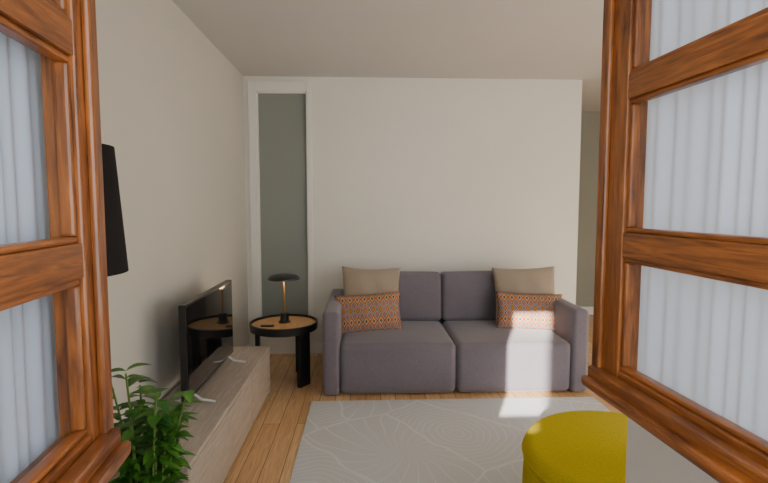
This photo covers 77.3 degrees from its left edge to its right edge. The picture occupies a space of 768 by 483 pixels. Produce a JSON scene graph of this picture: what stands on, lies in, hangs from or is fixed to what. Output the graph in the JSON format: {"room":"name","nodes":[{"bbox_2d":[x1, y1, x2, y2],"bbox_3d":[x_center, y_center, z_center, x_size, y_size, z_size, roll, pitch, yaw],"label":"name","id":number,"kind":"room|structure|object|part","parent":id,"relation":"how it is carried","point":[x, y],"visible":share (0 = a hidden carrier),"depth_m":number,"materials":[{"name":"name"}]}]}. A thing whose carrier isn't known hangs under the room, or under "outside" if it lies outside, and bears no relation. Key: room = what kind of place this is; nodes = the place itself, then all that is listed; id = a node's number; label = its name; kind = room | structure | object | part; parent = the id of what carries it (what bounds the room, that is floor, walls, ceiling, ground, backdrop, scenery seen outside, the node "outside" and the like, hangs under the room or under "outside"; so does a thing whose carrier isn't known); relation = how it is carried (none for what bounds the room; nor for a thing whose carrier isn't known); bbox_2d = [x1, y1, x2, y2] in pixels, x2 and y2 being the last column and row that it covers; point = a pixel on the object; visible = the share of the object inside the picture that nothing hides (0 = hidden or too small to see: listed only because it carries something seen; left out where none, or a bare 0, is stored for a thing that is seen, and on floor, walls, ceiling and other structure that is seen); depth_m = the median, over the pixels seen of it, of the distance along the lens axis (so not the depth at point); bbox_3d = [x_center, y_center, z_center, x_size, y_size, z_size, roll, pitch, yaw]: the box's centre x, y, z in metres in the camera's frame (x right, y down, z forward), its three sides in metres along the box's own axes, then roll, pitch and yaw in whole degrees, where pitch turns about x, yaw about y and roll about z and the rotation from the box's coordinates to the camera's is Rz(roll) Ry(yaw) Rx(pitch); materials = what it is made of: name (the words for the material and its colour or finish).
{"room":"living room","nodes":[
{"label":"living room","id":0,"kind":"room"},
{"bbox_2d":[95,0,248,425],"bbox_3d":[-1.268,-0.059,2.329,0.150,2.570,4.550,0,4,-2],"label":"wall","id":1,"kind":"structure","parent":0,"point":[172,103],"depth_m":2.67,"materials":[{"name":"paint"}]},
{"bbox_2d":[172,0,603,111],"bbox_3d":[1.025,-1.464,3.067,4.800,0.120,6.050,0,4,-2],"label":"ceiling","id":2,"kind":"structure","parent":0,"point":[472,39],"depth_m":3.33,"materials":[{"name":"paint"}]},
{"bbox_2d":[243,76,581,345],"bbox_3d":[0.283,-0.229,4.586,3.130,2.570,0.150,0,4,-2],"label":"wall","id":3,"kind":"structure","parent":0,"point":[439,175],"depth_m":4.49,"materials":[{"name":"paint"}]},
{"bbox_2d":[247,81,260,345],"bbox_3d":[-1.200,-0.196,4.445,0.075,2.525,0.018,0,4,-2],"label":"frame","id":4,"kind":"object","parent":3,"relation":"attached to","point":[251,85],"visible":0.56,"depth_m":4.42,"materials":[{"name":"white paint"}]},
{"bbox_2d":[256,92,261,316],"bbox_3d":[-1.159,-0.292,4.464,0.008,2.155,0.039,0,4,-2],"label":"bead","id":5,"kind":"object","parent":3,"relation":"attached to","point":[256,92],"visible":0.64,"depth_m":4.45,"materials":[{"name":"white paint"}]},
{"bbox_2d":[256,81,305,353],"bbox_3d":[-0.935,-0.196,4.455,0.455,2.525,0.018,0,4,-2],"label":"window","id":6,"kind":"structure","parent":3,"relation":"in","point":[278,345],"depth_m":4.37,"materials":[{"name":"white paint"}]},
{"bbox_2d":[256,91,305,93],"bbox_3d":[-0.936,-1.361,4.392,0.455,0.012,0.039,0,4,-2],"label":"bead","id":7,"kind":"object","parent":3,"relation":"attached to","point":[258,92],"visible":0.86,"depth_m":4.38,"materials":[{"name":"white paint"}]},
{"bbox_2d":[258,94,307,316],"bbox_3d":[-0.937,-0.295,4.500,0.455,2.155,0.015,0,4,-2],"label":"pane","id":8,"kind":"object","parent":3,"relation":"attached to","point":[282,117],"visible":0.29,"depth_m":4.49,"materials":[{"name":"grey glass"}]},
{"bbox_2d":[306,105,308,314],"bbox_3d":[-0.712,-0.294,4.481,0.008,2.155,0.039,0,4,-2],"label":"bead","id":9,"kind":"object","parent":3,"relation":"attached to","point":[306,105],"visible":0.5,"depth_m":4.46,"materials":[{"name":"white paint"}]},
{"bbox_2d":[306,81,313,352],"bbox_3d":[-0.685,-0.197,4.465,0.045,2.525,0.018,0,4,-2],"label":"frame","id":10,"kind":"object","parent":3,"relation":"attached to","point":[308,83],"visible":0.82,"depth_m":4.45,"materials":[{"name":"white paint"}]},
{"bbox_2d":[314,343,322,352],"bbox_3d":[0.594,1.008,4.608,2.515,0.100,0.015,0,4,-2],"label":"baseboard","id":11,"kind":"structure","parent":3,"relation":"attached to","point":[318,347],"depth_m":4.55,"materials":[{"name":"white paint"}]},
{"bbox_2d":[223,314,621,482],"bbox_3d":[1.025,1.209,3.268,4.800,0.100,6.050,0,4,-2],"label":"floor","id":12,"kind":"structure","parent":0,"point":[268,453],"depth_m":3.35,"materials":[{"name":"brown wood"}]},
{"bbox_2d":[102,144,128,276],"bbox_3d":[-0.956,0.507,1.435,0.370,1.575,0.370,0,4,-2],"label":"floor lamp","id":13,"kind":"object","parent":12,"relation":"on","point":[116,252],"visible":0.23,"depth_m":1.39,"materials":[{"name":"black metal"}]},
{"bbox_2d":[109,363,202,482],"bbox_3d":[-0.815,0.834,1.684,0.378,0.885,0.334,2,5,30],"label":"potted plant","id":14,"kind":"object","parent":12,"relation":"on","point":[153,457],"visible":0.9,"depth_m":1.60,"materials":[{"name":"green plant"}]},
{"bbox_3d":[-0.895,0.734,1.646,0.080,0.560,0.008,0,4,-2],"label":"stem","id":15,"kind":"part","parent":14,"relation":"part of","materials":[{"name":"green plant"}]},
{"bbox_3d":[-0.828,0.721,1.585,0.017,0.594,0.037,0,4,-2],"label":"stem","id":16,"kind":"part","parent":14,"relation":"part of","materials":[{"name":"green plant"}]},
{"bbox_3d":[-0.828,0.810,1.597,0.007,0.415,0.028,1,5,19],"label":"stem","id":17,"kind":"part","parent":14,"relation":"part of","materials":[{"name":"green plant"}]},
{"bbox_3d":[-0.744,0.745,1.563,0.007,0.550,0.122,-3,5,-36],"label":"stem","id":18,"kind":"part","parent":14,"relation":"part of","materials":[{"name":"green plant"}]},
{"bbox_3d":[-0.758,0.761,1.605,0.044,0.512,0.007,4,6,42],"label":"stem","id":19,"kind":"part","parent":14,"relation":"part of","materials":[{"name":"green plant"}]},
{"bbox_3d":[-0.743,0.814,1.624,0.047,0.403,0.028,0,4,-2],"label":"stem","id":20,"kind":"part","parent":14,"relation":"part of","materials":[{"name":"green plant"}]},
{"bbox_3d":[-0.714,0.764,1.654,0.095,0.498,0.008,0,4,-2],"label":"stem","id":21,"kind":"part","parent":14,"relation":"part of","materials":[{"name":"green plant"}]},
{"bbox_2d":[110,346,269,482],"bbox_3d":[-0.998,1.015,2.726,0.375,0.368,1.640,0,4,-2],"label":"tv stand","id":22,"kind":"object","parent":12,"relation":"on","point":[239,390],"visible":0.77,"depth_m":2.58,"materials":[{"name":"brown wood"}]},
{"bbox_3d":[-0.800,1.054,2.205,0.018,0.308,0.526,0,4,-2],"label":"door","id":23,"kind":"part","parent":22,"relation":"part of","materials":[{"name":"brown wood"}]},
{"bbox_2d":[175,280,245,402],"bbox_3d":[-1.003,0.554,2.809,0.218,0.539,0.835,0,4,-2],"label":"television","id":24,"kind":"object","parent":22,"relation":"on","point":[205,320],"visible":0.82,"depth_m":2.67,"materials":[{"name":"black plastic"}]},
{"bbox_3d":[-0.821,1.014,2.733,0.018,0.308,0.526,0,4,-2],"label":"door","id":25,"kind":"part","parent":22,"relation":"part of","materials":[{"name":"brown wood"}]},
{"bbox_3d":[-0.842,0.975,3.261,0.018,0.308,0.526,0,4,-2],"label":"door","id":26,"kind":"part","parent":22,"relation":"part of","materials":[{"name":"brown wood"}]},
{"bbox_2d":[249,314,317,387],"bbox_3d":[-0.794,0.873,3.828,0.532,0.486,0.532,0,4,-2],"label":"side table","id":27,"kind":"object","parent":12,"relation":"on","point":[300,326],"visible":0.92,"depth_m":3.71,"materials":[{"name":"brown wood"}]},
{"bbox_3d":[-0.993,0.905,3.787,0.037,0.428,0.120,-1,4,-12],"label":"leg","id":28,"kind":"part","parent":27,"relation":"part of","materials":[{"name":"black metal"}]},
{"bbox_2d":[267,273,299,323],"bbox_3d":[-0.795,0.453,3.826,0.254,0.388,0.254,0,4,-2],"label":"table lamp","id":29,"kind":"object","parent":27,"relation":"on","point":[284,277],"visible":1,"depth_m":3.80,"materials":[{"name":"black metal"}]},
{"bbox_3d":[-0.795,0.280,3.813,0.254,0.041,0.254,0,4,-2],"label":"lamp shade","id":30,"kind":"part","parent":29,"relation":"part of","materials":[{"name":"black metal"}]},
{"bbox_3d":[-0.795,0.437,3.825,0.016,0.280,0.016,0,4,-2],"label":"stem","id":31,"kind":"part","parent":29,"relation":"part of","materials":[{"name":"gold metal"}]},
{"bbox_3d":[-0.684,0.889,4.000,0.120,0.428,0.037,3,5,33],"label":"leg","id":32,"kind":"part","parent":27,"relation":"part of","materials":[{"name":"black metal"}]},
{"bbox_3d":[-0.623,0.910,3.720,0.037,0.428,0.120,3,5,33],"label":"leg","id":33,"kind":"part","parent":27,"relation":"part of","materials":[{"name":"black metal"}]},
{"bbox_2d":[289,397,610,482],"bbox_3d":[0.544,1.213,2.466,2.045,0.012,1.990,0,4,-2],"label":"area rug","id":34,"kind":"object","parent":12,"relation":"on","point":[420,440],"visible":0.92,"depth_m":2.85,"materials":[{"name":"grey carpet"}]},
{"bbox_2d":[522,410,627,482],"bbox_3d":[0.972,1.029,1.947,0.802,0.432,0.802,0,4,-2],"label":"pouf","id":35,"kind":"object","parent":34,"relation":"on","point":[583,446],"visible":0.64,"depth_m":1.93,"materials":[{"name":"yellow fabric"}]},
{"bbox_2d":[323,270,588,395],"bbox_3d":[0.516,0.694,4.014,1.977,0.827,1.033,0,4,-2],"label":"sofa","id":36,"kind":"object","parent":12,"relation":"on","point":[450,337],"visible":0.76,"depth_m":3.55,"materials":[{"name":"grey fabric"}]},
{"bbox_3d":[-0.406,0.785,3.987,0.132,0.634,1.028,0,4,-2],"label":"arm","id":37,"kind":"part","parent":36,"relation":"part of","materials":[{"name":"grey fabric"}]},
{"bbox_2d":[334,291,402,334],"bbox_3d":[-0.122,0.579,3.882,0.550,0.335,0.158,-1,4,-10],"label":"lumbar pillow","id":38,"kind":"object","parent":36,"relation":"on","point":[381,311],"visible":0.93,"depth_m":3.84,"materials":[{"name":"fabric"}]},
{"bbox_2d":[342,266,399,295],"bbox_3d":[-0.108,0.459,4.045,0.522,0.493,0.192,-1,4,-9],"label":"throw pillow","id":39,"kind":"object","parent":36,"relation":"on","point":[356,281],"visible":0.4,"depth_m":4.01,"materials":[{"name":"beige fabric"}]},
{"bbox_2d":[340,321,455,393],"bbox_3d":[0.091,0.911,3.878,0.858,0.414,0.763,0,4,-2],"label":"seat cushion","id":40,"kind":"object","parent":36,"relation":"on","point":[419,357],"depth_m":3.51,"materials":[{"name":"grey fabric"}]},
{"bbox_2d":[399,271,440,320],"bbox_3d":[0.074,0.487,4.277,0.858,0.453,0.256,0,4,-2],"label":"cushion","id":41,"kind":"object","parent":36,"relation":"on","point":[420,291],"depth_m":4.18,"materials":[{"name":"grey fabric"}]},
{"bbox_2d":[440,270,495,320],"bbox_3d":[0.935,0.484,4.311,0.858,0.453,0.256,0,4,-2],"label":"cushion","id":42,"kind":"object","parent":36,"relation":"on","point":[464,295],"depth_m":4.19,"materials":[{"name":"grey fabric"}]},
{"bbox_2d":[442,320,569,391],"bbox_3d":[0.952,0.909,3.912,0.858,0.414,0.763,0,4,-2],"label":"seat cushion","id":43,"kind":"object","parent":36,"relation":"on","point":[487,357],"depth_m":3.55,"materials":[{"name":"grey fabric"}]},
{"bbox_2d":[492,266,554,322],"bbox_3d":[1.206,0.455,4.096,0.561,0.484,0.189,0,4,5],"label":"throw pillow","id":44,"kind":"object","parent":36,"relation":"on","point":[532,280],"visible":0.52,"depth_m":4.07,"materials":[{"name":"beige fabric"}]},
{"bbox_2d":[496,292,561,330],"bbox_3d":[1.192,0.575,3.934,0.555,0.317,0.155,0,4,4],"label":"lumbar pillow","id":45,"kind":"object","parent":36,"relation":"on","point":[523,311],"visible":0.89,"depth_m":3.89,"materials":[{"name":"fabric"}]},
{"bbox_3d":[1.438,0.779,4.060,0.132,0.634,1.028,0,4,-2],"label":"arm","id":46,"kind":"part","parent":36,"relation":"part of","materials":[{"name":"grey fabric"}]},
{"bbox_2d":[625,417,718,482],"bbox_3d":[0.981,0.900,1.293,0.452,0.788,0.465,0,4,-2],"label":"base cabinet","id":47,"kind":"object","parent":12,"relation":"on","point":[649,459],"visible":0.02,"depth_m":1.35,"materials":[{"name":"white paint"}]},
{"bbox_3d":[0.863,0.872,1.505,0.216,0.715,0.020,0,4,-2],"label":"door","id":48,"kind":"part","parent":47,"relation":"part of","materials":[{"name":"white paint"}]},
{"bbox_2d":[576,112,599,306],"bbox_3d":[2.397,-0.347,6.166,1.520,2.570,0.150,0,4,-2],"label":"wall","id":49,"kind":"structure","parent":0,"point":[590,121],"depth_m":6.09,"materials":[{"name":"paint"}]},
{"bbox_2d":[581,307,593,313],"bbox_3d":[2.475,0.890,6.179,1.370,0.100,0.015,0,4,-2],"label":"baseboard","id":50,"kind":"structure","parent":49,"relation":"attached to","point":[589,309],"depth_m":6.18,"materials":[{"name":"white paint"}]},
{"bbox_3d":[1.142,0.098,0.228,4.500,2.570,0.150,0,4,-2],"label":"wall","id":51,"kind":"structure","parent":0,"visible":0},
{"bbox_2d":[0,0,120,482],"bbox_3d":[-0.388,-0.103,0.469,0.064,0.865,0.430,-1,4,-8],"label":"window","id":52,"kind":"structure","parent":51,"relation":"in","point":[84,468],"depth_m":0.64,"materials":[{"name":"brown wood"}]},
{"bbox_2d":[0,15,68,61],"bbox_3d":[-0.394,-0.225,0.465,0.018,0.009,0.322,-1,4,-8],"label":"bead","id":53,"kind":"object","parent":52,"relation":"attached to","point":[8,27],"visible":1,"depth_m":0.55,"materials":[{"name":"brown wood"}]},
{"bbox_3d":[-0.401,-0.252,0.462,0.041,0.046,0.322,-1,4,-8],"label":"rail","id":54,"kind":"part","parent":52,"relation":"part of","materials":[{"name":"brown wood"}]},
{"bbox_2d":[0,236,77,254],"bbox_3d":[-0.394,0.009,0.483,0.018,0.009,0.322,-1,4,-8],"label":"bead","id":55,"kind":"object","parent":52,"relation":"on","point":[44,243],"visible":1,"depth_m":0.55,"materials":[{"name":"brown wood"}]},
{"bbox_2d":[0,280,79,310],"bbox_3d":[-0.394,0.066,0.487,0.018,0.009,0.322,-1,4,-8],"label":"bead","id":56,"kind":"object","parent":52,"relation":"attached to","point":[10,304],"visible":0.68,"depth_m":0.54,"materials":[{"name":"brown wood"}]},
{"bbox_3d":[-0.401,0.038,0.484,0.041,0.048,0.322,-1,4,-8],"label":"rail","id":57,"kind":"part","parent":52,"relation":"part of","materials":[{"name":"brown wood"}]},
{"bbox_3d":[-0.401,0.303,0.504,0.041,0.050,0.322,-1,4,-8],"label":"rail","id":58,"kind":"part","parent":52,"relation":"part of","materials":[{"name":"brown wood"}]},
{"bbox_2d":[18,429,86,482],"bbox_3d":[-0.394,0.274,0.502,0.018,0.009,0.322,-1,4,-8],"label":"bead","id":59,"kind":"object","parent":52,"relation":"on","point":[66,445],"visible":1,"depth_m":0.58,"materials":[{"name":"brown wood"}]},
{"bbox_2d":[46,0,66,15],"bbox_3d":[-0.394,-0.280,0.461,0.018,0.009,0.322,-1,4,-8],"label":"bead","id":60,"kind":"object","parent":52,"relation":"on","point":[49,1],"visible":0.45,"depth_m":0.59,"materials":[{"name":"brown wood"}]},
{"bbox_2d":[51,0,65,10],"bbox_3d":[-0.417,-0.389,0.608,0.018,0.187,0.009,-1,4,-8],"label":"bead","id":61,"kind":"object","parent":52,"relation":"attached to","point":[61,3],"visible":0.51,"depth_m":0.61,"materials":[{"name":"brown wood"}]},
{"bbox_2d":[53,61,76,236],"bbox_3d":[-0.417,-0.119,0.628,0.018,0.226,0.009,-1,4,-8],"label":"bead","id":62,"kind":"object","parent":52,"relation":"attached to","point":[61,74],"visible":1,"depth_m":0.62,"materials":[{"name":"brown wood"}]},
{"bbox_3d":[-0.427,-0.117,0.654,0.042,0.865,0.045,-1,4,-8],"label":"free stile","id":63,"kind":"part","parent":52,"relation":"part of","materials":[{"name":"brown wood"}]},
{"bbox_2d":[64,286,85,430],"bbox_3d":[-0.417,0.158,0.649,0.018,0.199,0.009,-1,4,-8],"label":"bead","id":64,"kind":"object","parent":52,"relation":"attached to","point":[71,295],"visible":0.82,"depth_m":0.65,"materials":[{"name":"brown wood"}]},
{"bbox_3d":[-0.403,-0.118,0.670,0.010,0.865,0.027,-1,4,-8],"label":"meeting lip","id":65,"kind":"part","parent":52,"relation":"part of","materials":[{"name":"brown wood"}]},
{"bbox_2d":[88,440,130,482],"bbox_3d":[-0.350,0.318,0.503,0.016,0.020,0.422,-1,4,-8],"label":"drip nose","id":66,"kind":"object","parent":52,"relation":"attached to","point":[105,473],"visible":1,"depth_m":0.65,"materials":[{"name":"brown wood"}]},
{"bbox_2d":[588,0,767,482],"bbox_3d":[0.483,-0.115,0.629,0.064,0.865,0.677,0,4,-6],"label":"window","id":67,"kind":"structure","parent":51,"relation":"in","point":[742,465],"depth_m":0.87,"materials":[{"name":"brown wood"}]},
{"bbox_3d":[0.434,-0.139,0.949,0.011,0.865,0.027,0,4,-2],"label":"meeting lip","id":68,"kind":"part","parent":67,"relation":"part of","materials":[{"name":"brown wood"}]},
{"bbox_3d":[0.463,-0.137,0.927,0.042,0.865,0.072,0,4,-6],"label":"free stile","id":69,"kind":"part","parent":67,"relation":"part of","materials":[{"name":"brown wood"}]},
{"bbox_2d":[626,104,640,227],"bbox_3d":[0.461,-0.139,0.886,0.018,0.226,0.010,0,4,-2],"label":"bead","id":70,"kind":"object","parent":67,"relation":"attached to","point":[635,114],"visible":1,"depth_m":0.88,"materials":[{"name":"brown wood"}]},
{"bbox_2d":[632,0,645,67],"bbox_3d":[0.461,-0.408,0.866,0.018,0.187,0.010,0,4,-2],"label":"bead","id":71,"kind":"object","parent":67,"relation":"attached to","point":[639,8],"visible":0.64,"depth_m":0.86,"materials":[{"name":"brown wood"}]},
{"bbox_2d":[581,375,747,482],"bbox_3d":[0.445,0.307,0.653,0.016,0.020,0.669,0,4,-6],"label":"drip nose","id":72,"kind":"object","parent":67,"relation":"attached to","point":[704,462],"visible":1,"depth_m":0.73,"materials":[{"name":"brown wood"}]},
{"bbox_3d":[0.495,0.292,0.653,0.041,0.050,0.541,0,4,-6],"label":"rail","id":73,"kind":"part","parent":67,"relation":"part of","materials":[{"name":"brown wood"}]},
{"bbox_2d":[621,367,767,454],"bbox_3d":[0.488,0.263,0.650,0.018,0.009,0.541,0,4,-6],"label":"bead","id":74,"kind":"object","parent":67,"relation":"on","point":[755,441],"visible":1,"depth_m":0.72,"materials":[{"name":"brown wood"}]},
{"bbox_2d":[621,263,634,366],"bbox_3d":[0.461,0.139,0.906,0.018,0.199,0.010,0,4,-2],"label":"bead","id":75,"kind":"object","parent":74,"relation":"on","point":[629,273],"visible":0.88,"depth_m":0.90,"materials":[{"name":"brown wood"}]},
{"bbox_3d":[0.495,0.027,0.633,0.041,0.048,0.541,0,4,-6],"label":"rail","id":76,"kind":"part","parent":67,"relation":"part of","materials":[{"name":"brown wood"}]},
{"bbox_2d":[625,258,767,289],"bbox_3d":[0.488,0.055,0.635,0.018,0.009,0.541,0,4,-6],"label":"bead","id":77,"kind":"object","parent":67,"relation":"attached to","point":[759,285],"visible":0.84,"depth_m":0.71,"materials":[{"name":"brown wood"}]},
{"bbox_2d":[626,228,767,244],"bbox_3d":[0.488,-0.002,0.630,0.018,0.009,0.541,0,4,-6],"label":"bead","id":78,"kind":"object","parent":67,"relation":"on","point":[697,235],"visible":1,"depth_m":0.71,"materials":[{"name":"brown wood"}]},
{"bbox_3d":[0.495,-0.264,0.612,0.041,0.046,0.541,0,4,-6],"label":"rail","id":79,"kind":"part","parent":67,"relation":"part of","materials":[{"name":"brown wood"}]},
{"bbox_2d":[631,51,767,103],"bbox_3d":[0.488,-0.236,0.613,0.018,0.009,0.541,0,4,-6],"label":"bead","id":80,"kind":"object","parent":67,"relation":"attached to","point":[763,57],"visible":1,"depth_m":0.70,"materials":[{"name":"brown wood"}]},
{"bbox_2d":[632,7,767,71],"bbox_3d":[0.488,-0.291,0.609,0.018,0.009,0.541,0,4,-6],"label":"bead","id":81,"kind":"object","parent":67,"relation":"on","point":[763,11],"visible":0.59,"depth_m":0.70,"materials":[{"name":"brown wood"}]},
{"bbox_3d":[0.526,-0.092,0.319,0.046,0.865,0.072,0,4,-2],"label":"stile","id":82,"kind":"object","parent":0,"visible":0},
{"bbox_3d":[0.495,-0.518,0.592,0.075,0.055,0.543,0,4,-2],"label":"rail","id":83,"kind":"object","parent":82,"relation":"attached to","visible":0},
{"bbox_2d":[637,0,767,440],"bbox_3d":[0.526,-0.115,0.635,0.012,0.845,0.669,0,4,-6],"label":"sheer curtain","id":84,"kind":"object","parent":83,"relation":"hanging from","point":[705,340],"visible":0.64,"depth_m":0.76,"materials":[{"name":"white fabric"}]},
{"bbox_3d":[-0.401,-0.507,0.443,0.075,0.055,0.323,0,4,-2],"label":"rail","id":85,"kind":"object","parent":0,"visible":0},
{"bbox_2d":[0,32,59,482],"bbox_3d":[-0.432,-0.102,0.464,0.011,0.845,0.422,-1,4,-8],"label":"sheer curtain","id":86,"kind":"object","parent":85,"relation":"hanging from","point":[29,403],"visible":0.73,"depth_m":0.60,"materials":[{"name":"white fabric"}]}
]}

